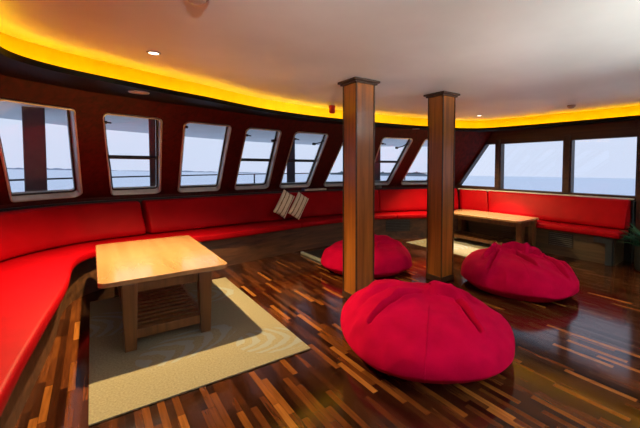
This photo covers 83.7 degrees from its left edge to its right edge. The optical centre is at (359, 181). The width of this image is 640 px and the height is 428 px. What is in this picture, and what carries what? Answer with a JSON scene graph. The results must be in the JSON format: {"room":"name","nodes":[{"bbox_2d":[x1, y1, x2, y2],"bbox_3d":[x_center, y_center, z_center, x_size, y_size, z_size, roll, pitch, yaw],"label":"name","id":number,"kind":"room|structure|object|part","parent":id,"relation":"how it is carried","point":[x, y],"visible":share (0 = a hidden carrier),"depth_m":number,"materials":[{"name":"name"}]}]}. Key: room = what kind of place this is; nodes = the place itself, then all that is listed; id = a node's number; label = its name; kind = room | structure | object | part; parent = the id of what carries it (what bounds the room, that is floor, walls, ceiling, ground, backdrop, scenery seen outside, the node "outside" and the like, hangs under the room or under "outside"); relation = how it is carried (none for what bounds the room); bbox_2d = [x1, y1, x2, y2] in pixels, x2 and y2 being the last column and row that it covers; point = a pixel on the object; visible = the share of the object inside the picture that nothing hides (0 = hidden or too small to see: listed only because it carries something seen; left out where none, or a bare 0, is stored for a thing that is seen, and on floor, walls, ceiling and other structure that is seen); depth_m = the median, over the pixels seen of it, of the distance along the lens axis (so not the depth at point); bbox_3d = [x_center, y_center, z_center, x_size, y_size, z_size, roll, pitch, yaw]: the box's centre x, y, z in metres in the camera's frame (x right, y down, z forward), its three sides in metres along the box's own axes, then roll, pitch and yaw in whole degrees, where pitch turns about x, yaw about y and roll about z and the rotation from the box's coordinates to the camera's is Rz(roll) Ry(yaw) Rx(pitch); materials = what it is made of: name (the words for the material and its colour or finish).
{"room":"ship interior","nodes":[
{"label":"ship interior","id":0,"kind":"room"},
{"bbox_2d":[0,75,492,208],"bbox_3d":[-0.978,0.114,2.827,5.132,2.130,10.037,1,2,12],"label":"wall","id":1,"kind":"structure","parent":0,"point":[90,108],"depth_m":4.16,"materials":[{"name":"red wood"}]},
{"bbox_2d":[128,90,149,94],"bbox_3d":[-1.910,-0.773,3.063,0.160,0.009,0.160,-2,3,-37],"label":"lamp","id":2,"kind":"object","parent":1,"relation":"attached to","point":[129,91],"visible":1,"depth_m":3.07,"materials":[{"name":"plastic"}]},
{"bbox_2d":[131,91,147,93],"bbox_3d":[-1.910,-0.775,3.063,0.136,0.002,0.136,-2,3,-37],"label":"diffuser","id":3,"kind":"object","parent":2,"relation":"attached to","point":[134,92],"depth_m":3.07,"materials":[{"name":"plastic"}]},
{"bbox_2d":[103,113,187,195],"bbox_3d":[-2.460,-0.286,4.052,0.803,0.925,1.235,-2,3,-37],"label":"window","id":4,"kind":"structure","parent":1,"relation":"in","point":[115,191],"depth_m":4.12,"materials":[{"name":"glass"}]},
{"bbox_3d":[-2.583,-0.281,4.049,0.041,0.043,0.493,2,3,42],"label":"rail","id":5,"kind":"part","parent":4,"relation":"part of","materials":[{"name":"metal"}]},
{"bbox_2d":[178,121,230,191],"bbox_3d":[-2.022,-0.306,4.573,0.574,0.922,1.162,-1,3,-31],"label":"window","id":6,"kind":"structure","parent":1,"relation":"in","point":[210,187],"depth_m":4.76,"materials":[{"name":"glass"}]},
{"bbox_2d":[0,101,427,146],"bbox_3d":[-1.635,-0.882,3.615,6.698,0.190,15.803,1,2,12],"label":"overhang","id":7,"kind":"object","parent":1,"relation":"attached to","point":[8,110],"visible":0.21,"depth_m":5.97,"materials":[{"name":"paint"}]},
{"bbox_2d":[234,127,281,189],"bbox_3d":[-1.463,-0.327,5.147,0.709,0.919,0.976,-2,3,-37],"label":"window","id":8,"kind":"structure","parent":1,"relation":"in","point":[271,161],"depth_m":5.28,"materials":[{"name":"metal"}]},
{"bbox_3d":[-1.526,-0.322,5.175,0.490,0.043,0.042,-2,3,-43],"label":"rail","id":9,"kind":"part","parent":8,"relation":"part of","materials":[{"name":"metal"}]},
{"bbox_2d":[280,132,327,187],"bbox_3d":[-0.924,-0.345,5.617,0.650,0.917,0.873,-2,3,-37],"label":"window","id":10,"kind":"structure","parent":1,"relation":"in","point":[315,161],"depth_m":5.73,"materials":[{"name":"metal"}]},
{"bbox_3d":[-0.943,-0.341,5.659,0.513,0.042,0.042,-2,3,-38],"label":"rail","id":11,"kind":"part","parent":10,"relation":"part of","materials":[{"name":"metal"}]},
{"bbox_2d":[0,32,639,127],"bbox_3d":[1.448,-0.844,2.348,6.664,0.166,6.652,-2,3,-37],"label":"cove light","id":12,"kind":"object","parent":1,"relation":"attached to","point":[24,48],"depth_m":3.73,"materials":[{"name":"yellow"}]},
{"bbox_2d":[0,46,639,131],"bbox_3d":[1.259,-0.761,2.311,7.070,0.040,6.818,-2,3,-37],"label":"trim","id":13,"kind":"structure","parent":1,"relation":"attached to","point":[13,65],"depth_m":3.18,"materials":[{"name":"black paint"}]},
{"bbox_2d":[324,142,342,186],"bbox_3d":[-0.220,-0.364,6.108,0.621,0.915,0.831,-1,3,-29],"label":"window","id":14,"kind":"structure","parent":1,"relation":"in","point":[326,183],"depth_m":6.35,"materials":[{"name":"metal"}]},
{"bbox_2d":[375,137,412,185],"bbox_3d":[0.496,-0.378,6.487,0.618,0.914,0.797,-1,3,-25],"label":"window","id":15,"kind":"structure","parent":1,"relation":"in","point":[409,141],"depth_m":6.51,"materials":[{"name":"metal"}]},
{"bbox_3d":[0.474,-0.372,6.514,0.493,0.041,0.042,-1,3,-24],"label":"rail","id":16,"kind":"part","parent":15,"relation":"part of","materials":[{"name":"metal"}]},
{"bbox_2d":[401,139,427,184],"bbox_3d":[1.254,-0.387,6.764,0.624,0.912,0.900,-1,3,-32],"label":"window","id":17,"kind":"structure","parent":1,"relation":"in","point":[403,182],"depth_m":7.03,"materials":[{"name":"metal"}]},
{"bbox_2d":[0,0,639,120],"bbox_3d":[1.287,-0.957,2.324,7.200,0.060,6.820,-2,3,-37],"label":"ceiling","id":18,"kind":"structure","parent":0,"point":[504,59],"depth_m":2.41,"materials":[{"name":"paint"}]},
{"bbox_2d":[146,51,160,54],"bbox_3d":[-1.504,-0.939,2.585,0.094,0.007,0.094,-2,3,-37],"label":"recessed light","id":19,"kind":"object","parent":18,"relation":"in","point":[147,52],"visible":1,"depth_m":2.58,"materials":[{"name":"plastic"}]},
{"bbox_2d":[188,0,208,4],"bbox_3d":[-0.785,-0.883,1.701,0.116,0.041,0.116,-2,3,-37],"label":"smoke detector","id":20,"kind":"object","parent":18,"relation":"attached to","point":[197,2],"visible":1,"depth_m":1.70,"materials":[{"name":"white plastic"}]},
{"bbox_2d":[329,105,334,112],"bbox_3d":[-0.380,-0.984,4.813,0.090,0.102,0.090,-2,3,-37],"label":"beacon","id":21,"kind":"object","parent":18,"relation":"attached to","point":[331,107],"visible":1,"depth_m":4.78,"materials":[{"name":"red plastic"}]},
{"bbox_2d":[15,238,639,427],"bbox_3d":[0.935,1.217,2.736,7.170,0.060,7.750,-2,3,-37],"label":"floor","id":22,"kind":"structure","parent":0,"point":[575,363],"depth_m":2.19,"materials":[{"name":"brown wood"}]},
{"bbox_2d":[88,277,309,425],"bbox_3d":[-1.464,1.167,2.956,1.260,0.010,2.025,-2,3,-37],"label":"area rug","id":23,"kind":"object","parent":22,"relation":"on","point":[242,337],"visible":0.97,"depth_m":2.46,"materials":[{"name":"beige carpet"}]},
{"bbox_2d":[95,235,227,352],"bbox_3d":[-1.835,0.894,3.187,0.850,0.513,1.490,-2,3,-37],"label":"coffee table","id":24,"kind":"object","parent":23,"relation":"on","point":[133,268],"visible":1,"depth_m":2.77,"materials":[{"name":"brown wood"}]},
{"bbox_3d":[-2.447,0.894,3.589,0.096,0.476,0.096,-2,3,-37],"label":"leg","id":25,"kind":"part","parent":24,"relation":"part of","materials":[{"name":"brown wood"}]},
{"bbox_3d":[-1.615,0.942,2.489,0.096,0.476,0.096,-2,3,-37],"label":"leg","id":26,"kind":"part","parent":24,"relation":"part of","materials":[{"name":"brown wood"}]},
{"bbox_3d":[-1.835,1.045,3.193,0.521,0.065,1.412,-2,3,-37],"label":"shelf frame","id":27,"kind":"part","parent":24,"relation":"part of","materials":[{"name":"brown wood"}]},
{"bbox_3d":[-1.222,0.931,2.786,0.096,0.476,0.096,-2,3,-37],"label":"leg","id":28,"kind":"part","parent":24,"relation":"part of","materials":[{"name":"brown wood"}]},
{"bbox_2d":[0,187,465,427],"bbox_3d":[-1.020,0.735,2.751,4.952,0.895,9.681,0,2,7],"label":"banquette","id":29,"kind":"object","parent":22,"relation":"on","point":[48,251],"visible":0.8,"depth_m":4.05,"materials":[{"name":"red leather"}]},
{"bbox_2d":[0,201,145,261],"bbox_3d":[-2.504,0.532,2.176,1.101,0.408,4.554,-1,3,-18],"label":"cushion","id":30,"kind":"object","parent":29,"relation":"on","point":[59,232],"depth_m":3.71,"materials":[{"name":"red leather"}]},
{"bbox_2d":[0,219,300,416],"bbox_3d":[-2.096,0.751,2.988,2.458,0.088,5.681,0,2,-1],"label":"seat cushion","id":31,"kind":"object","parent":29,"relation":"on","point":[33,284],"depth_m":2.64,"materials":[{"name":"red leather"}]},
{"bbox_2d":[141,190,378,232],"bbox_3d":[-1.208,0.390,5.609,3.830,0.408,0.442,-2,3,-37],"label":"cushion","id":32,"kind":"object","parent":29,"relation":"on","point":[177,214],"depth_m":5.08,"materials":[{"name":"red leather"}]},
{"bbox_2d":[273,190,294,218],"bbox_3d":[-1.157,0.334,5.413,0.117,0.441,0.406,2,3,42],"label":"cushion","id":33,"kind":"object","parent":29,"relation":"on","point":[282,207],"visible":1,"depth_m":5.37,"materials":[{"name":"beige fabric"}]},
{"bbox_2d":[288,192,307,219],"bbox_3d":[-0.961,0.373,5.562,0.116,0.440,0.410,2,3,41],"label":"cushion","id":34,"kind":"object","parent":29,"relation":"on","point":[299,204],"visible":1,"depth_m":5.52,"materials":[{"name":"beige fabric"}]},
{"bbox_2d":[302,188,325,190],"bbox_3d":[-0.795,0.127,6.147,0.430,0.034,0.110,-2,3,-36],"label":"brochure","id":35,"kind":"object","parent":29,"relation":"on","point":[313,189],"visible":1,"depth_m":6.09,"materials":[{"name":"paper"}]},
{"bbox_2d":[293,212,396,227],"bbox_3d":[-0.192,0.622,6.149,1.995,0.087,0.589,-1,3,-31],"label":"seat cushion","id":36,"kind":"object","parent":29,"relation":"on","point":[309,221],"depth_m":5.87,"materials":[{"name":"red leather"}]},
{"bbox_2d":[386,220,409,231],"bbox_3d":[0.685,0.791,6.415,0.450,0.200,0.006,0,2,-9],"label":"vent grille","id":37,"kind":"object","parent":29,"relation":"attached to","point":[391,225],"depth_m":6.41,"materials":[{"name":"wood"}]},
{"bbox_2d":[393,210,426,218],"bbox_3d":[1.282,0.600,6.729,1.368,0.088,0.761,0,2,-3],"label":"seat cushion","id":38,"kind":"object","parent":29,"relation":"on","point":[399,214],"depth_m":6.39,"materials":[{"name":"red leather"}]},
{"bbox_2d":[378,188,458,211],"bbox_3d":[1.149,0.341,6.877,1.697,0.408,0.278,-1,3,-15],"label":"cushion","id":39,"kind":"object","parent":29,"relation":"on","point":[389,199],"depth_m":6.74,"materials":[{"name":"red leather"}]},
{"bbox_2d":[301,249,324,261],"bbox_3d":[-0.431,1.060,5.266,0.695,0.034,0.600,-2,3,-37],"label":"floor mat","id":40,"kind":"object","parent":22,"relation":"on","point":[315,254],"visible":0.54,"depth_m":5.18,"materials":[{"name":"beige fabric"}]},
{"bbox_2d":[338,77,379,298],"bbox_3d":[-0.014,0.088,3.500,0.300,2.129,0.300,-2,3,-37],"label":"square column","id":41,"kind":"structure","parent":22,"relation":"on","point":[358,92],"depth_m":3.42,"materials":[{"name":"brown wood"}]},
{"bbox_2d":[321,234,411,277],"bbox_3d":[0.077,0.873,4.548,1.133,0.469,1.166,-2,3,-37],"label":"bean bag","id":42,"kind":"object","parent":22,"relation":"on","point":[391,258],"visible":0.59,"depth_m":4.20,"materials":[{"name":"fabric"}]},
{"bbox_2d":[341,279,514,383],"bbox_3d":[0.465,0.969,2.587,1.218,0.445,1.307,-2,3,-37],"label":"bean bag","id":43,"kind":"object","parent":22,"relation":"on","point":[434,332],"visible":1,"depth_m":2.21,"materials":[{"name":"fabric"}]},
{"bbox_2d":[423,91,459,281],"bbox_3d":[0.930,0.065,4.087,0.285,2.129,0.300,-2,3,-37],"label":"square column","id":44,"kind":"structure","parent":22,"relation":"on","point":[442,104],"depth_m":4.02,"materials":[{"name":"brown wood"}]},
{"bbox_2d":[406,238,490,256],"bbox_3d":[1.580,1.050,5.883,1.000,0.010,1.300,-2,3,-37],"label":"area rug","id":45,"kind":"object","parent":22,"relation":"on","point":[462,247],"visible":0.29,"depth_m":5.84,"materials":[{"name":"beige carpet"}]},
{"bbox_2d":[454,209,538,246],"bbox_3d":[2.107,0.789,5.856,0.600,0.513,1.420,-2,3,-37],"label":"coffee table","id":46,"kind":"object","parent":45,"relation":"on","point":[520,222],"visible":0.66,"depth_m":5.60,"materials":[{"name":"brown wood"}]},
{"bbox_3d":[1.851,0.780,6.484,0.096,0.476,0.096,-2,3,-37],"label":"leg","id":47,"kind":"part","parent":46,"relation":"part of","materials":[{"name":"brown wood"}]},
{"bbox_3d":[2.107,0.940,5.863,0.376,0.065,1.342,-2,3,-37],"label":"shelf frame","id":48,"kind":"part","parent":46,"relation":"part of","materials":[{"name":"brown wood"}]},
{"bbox_3d":[2.363,0.834,5.230,0.096,0.476,0.096,-2,3,-37],"label":"leg","id":49,"kind":"part","parent":46,"relation":"part of","materials":[{"name":"brown wood"}]},
{"bbox_3d":[2.641,0.826,5.440,0.096,0.476,0.096,-2,3,-37],"label":"leg","id":50,"kind":"part","parent":46,"relation":"part of","materials":[{"name":"brown wood"}]},
{"bbox_2d":[461,241,579,302],"bbox_3d":[1.693,0.901,3.843,1.044,0.479,1.184,-2,3,-37],"label":"bean bag","id":51,"kind":"object","parent":22,"relation":"on","point":[513,270],"visible":1,"depth_m":3.53,"materials":[{"name":"fabric"}]},
{"bbox_2d":[459,189,635,266],"bbox_3d":[2.688,0.627,5.865,0.554,0.862,2.901,-2,3,-37],"label":"banquette","id":52,"kind":"object","parent":22,"relation":"on","point":[583,228],"visible":0.74,"depth_m":5.22,"materials":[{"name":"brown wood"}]},
{"bbox_2d":[459,189,487,211],"bbox_3d":[2.158,0.354,6.761,0.181,0.395,0.750,-2,3,-37],"label":"cushion","id":53,"kind":"object","parent":52,"relation":"on","point":[477,200],"depth_m":6.71,"materials":[{"name":"red leather"}]},
{"bbox_2d":[501,225,510,236],"bbox_3d":[2.372,0.813,5.970,0.014,0.200,0.400,-2,3,-37],"label":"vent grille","id":54,"kind":"object","parent":52,"relation":"attached to","point":[505,230],"depth_m":5.90,"materials":[{"name":"black wood"}]},
{"bbox_3d":[2.672,0.870,5.897,0.434,0.373,2.779,-2,3,-37],"label":"panel","id":55,"kind":"part","parent":52,"relation":"part of","materials":[{"name":"brown wood"}]},
{"bbox_2d":[487,191,630,229],"bbox_3d":[2.953,0.402,5.664,0.244,0.395,2.215,-2,3,-37],"label":"cushion","id":56,"kind":"object","parent":52,"relation":"on","point":[607,213],"depth_m":5.35,"materials":[{"name":"red leather"}]},
{"bbox_2d":[548,231,572,247],"bbox_3d":[2.948,0.846,5.215,0.006,0.200,0.340,-2,3,-37],"label":"vent grille","id":57,"kind":"object","parent":52,"relation":"attached to","point":[556,239],"depth_m":5.21,"materials":[{"name":"black wood"}]},
{"bbox_2d":[527,220,627,238],"bbox_3d":[2.665,0.642,5.807,0.447,0.088,2.794,-2,3,-37],"label":"seat cushion","id":58,"kind":"object","parent":52,"relation":"on","point":[575,228],"depth_m":4.98,"materials":[{"name":"red leather"}]},
{"bbox_3d":[3.261,0.920,4.753,0.055,0.373,0.220,-2,3,-37],"label":"bracket leg","id":59,"kind":"part","parent":52,"relation":"part of","materials":[{"name":"wood"}]},
{"bbox_3d":[3.746,0.683,4.860,0.080,0.840,0.020,-2,3,-37],"label":"panel","id":60,"kind":"part","parent":52,"relation":"part of","materials":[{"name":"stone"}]},
{"bbox_2d":[617,222,639,271],"bbox_3d":[3.627,0.831,4.424,0.662,0.579,0.690,-2,3,-37],"label":"potted plant","id":61,"kind":"object","parent":22,"relation":"on","point":[636,231],"visible":0.98,"depth_m":4.49,"materials":[{"name":"green plant"}]},
{"bbox_3d":[3.620,0.961,4.424,0.350,0.320,0.350,-2,3,-37],"label":"pot","id":62,"kind":"part","parent":61,"relation":"part of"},
{"bbox_2d":[455,120,639,259],"bbox_3d":[4.075,0.050,4.565,0.100,2.130,6.960,-2,3,-37],"label":"wall","id":63,"kind":"structure","parent":0,"point":[623,128],"depth_m":5.57,"materials":[{"name":"brown wood"}]},
{"bbox_2d":[457,143,495,187],"bbox_3d":[2.285,-0.318,6.912,0.112,0.830,0.865,-2,3,-37],"label":"window","id":64,"kind":"structure","parent":63,"relation":"in","point":[485,147],"depth_m":6.92,"materials":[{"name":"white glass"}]},
{"bbox_2d":[495,140,499,188],"bbox_3d":[2.523,-0.320,6.498,0.030,0.900,0.080,-2,3,-37],"label":"trim","id":65,"kind":"structure","parent":63,"relation":"attached to","point":[497,154],"depth_m":6.48,"materials":[{"name":"brown wood"}]},
{"bbox_2d":[499,139,563,193],"bbox_3d":[2.927,-0.266,6.063,0.112,0.860,1.105,-2,3,-37],"label":"window","id":66,"kind":"structure","parent":63,"relation":"in","point":[502,145],"depth_m":6.30,"materials":[{"name":"clear glass"}]},
{"bbox_2d":[458,188,634,199],"bbox_3d":[2.873,0.186,6.008,0.084,0.021,2.900,-2,3,-37],"label":"trim","id":67,"kind":"structure","parent":63,"relation":"attached to","point":[458,188],"depth_m":5.63,"materials":[{"name":"paint"}]},
{"bbox_2d":[563,135,570,192],"bbox_3d":[3.239,-0.278,5.552,0.030,0.900,0.085,-2,3,-37],"label":"trim","id":68,"kind":"structure","parent":63,"relation":"attached to","point":[566,171],"depth_m":5.54,"materials":[{"name":"brown wood"}]},
{"bbox_2d":[569,135,638,197],"bbox_3d":[3.572,-0.228,5.210,0.112,0.860,0.865,-2,3,-37],"label":"window","id":69,"kind":"structure","parent":63,"relation":"in","point":[572,141],"depth_m":5.37,"materials":[{"name":"clear glass"}]},
{"bbox_2d":[635,121,639,243],"bbox_3d":[3.819,0.141,4.767,0.070,1.930,0.145,-2,3,-37],"label":"trim","id":70,"kind":"structure","parent":63,"relation":"attached to","point":[637,226],"depth_m":4.79,"materials":[{"name":"brown wood"}]},
{"label":"outside","id":71,"kind":"structure","parent":0,"visible":0},
{"bbox_3d":[-0.370,1.184,3.940,12.500,0.140,11.244,-2,3,-37],"label":"deck","id":72,"kind":"object","parent":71,"visible":0},
{"bbox_2d":[21,106,47,191],"bbox_3d":[-3.701,0.134,4.056,0.230,1.975,0.230,-2,3,-42],"label":"post","id":73,"kind":"object","parent":72,"relation":"on","point":[33,118],"visible":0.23,"depth_m":3.96,"materials":[{"name":"brown paint"}]},
{"bbox_2d":[148,119,155,185],"bbox_3d":[-2.863,0.095,5.004,0.210,1.975,0.210,-1,3,-30],"label":"post","id":74,"kind":"object","parent":72,"relation":"on","point":[152,130],"visible":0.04,"depth_m":4.89,"materials":[{"name":"brown paint"}]},
{"bbox_2d":[287,140,294,181],"bbox_3d":[-1.362,0.014,7.001,0.200,1.975,0.200,0,2,-11],"label":"post","id":75,"kind":"object","parent":72,"relation":"on","point":[290,165],"visible":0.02,"depth_m":6.91,"materials":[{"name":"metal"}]},
{"bbox_2d":[375,147,380,180],"bbox_3d":[0.316,0.017,7.001,0.210,1.975,0.210,0,2,3],"label":"post","id":76,"kind":"object","parent":72,"relation":"on","point":[377,165],"visible":0.02,"depth_m":6.90,"materials":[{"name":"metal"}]},
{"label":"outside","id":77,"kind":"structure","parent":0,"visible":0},
{"bbox_2d":[7,169,635,195],"bbox_3d":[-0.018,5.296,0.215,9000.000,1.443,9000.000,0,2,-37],"label":"sea surface","id":78,"kind":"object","parent":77,"point":[615,186],"depth_m":227.96,"materials":[{"name":"liquid"}]},
{"bbox_2d":[7,168,115,170],"bbox_3d":[-1441.778,-57.659,1607.688,576.864,17.568,689.312,-2,3,-37],"label":"ridge","id":79,"kind":"object","parent":78,"relation":"on","point":[7,168],"visible":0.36,"depth_m":1528.98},
{"bbox_2d":[182,171,250,172],"bbox_3d":[-859.581,-52.221,1840.775,633.950,15.150,697.383,-2,3,-37],"label":"ridge","id":80,"kind":"object","parent":78,"relation":"on","point":[182,171],"visible":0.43,"depth_m":1741.05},
{"bbox_2d":[380,172,426,175],"bbox_3d":[128.705,-23.492,1075.124,242.021,17.576,210.786,-2,3,-37],"label":"ridge","id":81,"kind":"object","parent":78,"relation":"on","point":[381,173],"visible":0.41,"depth_m":1017.15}
]}

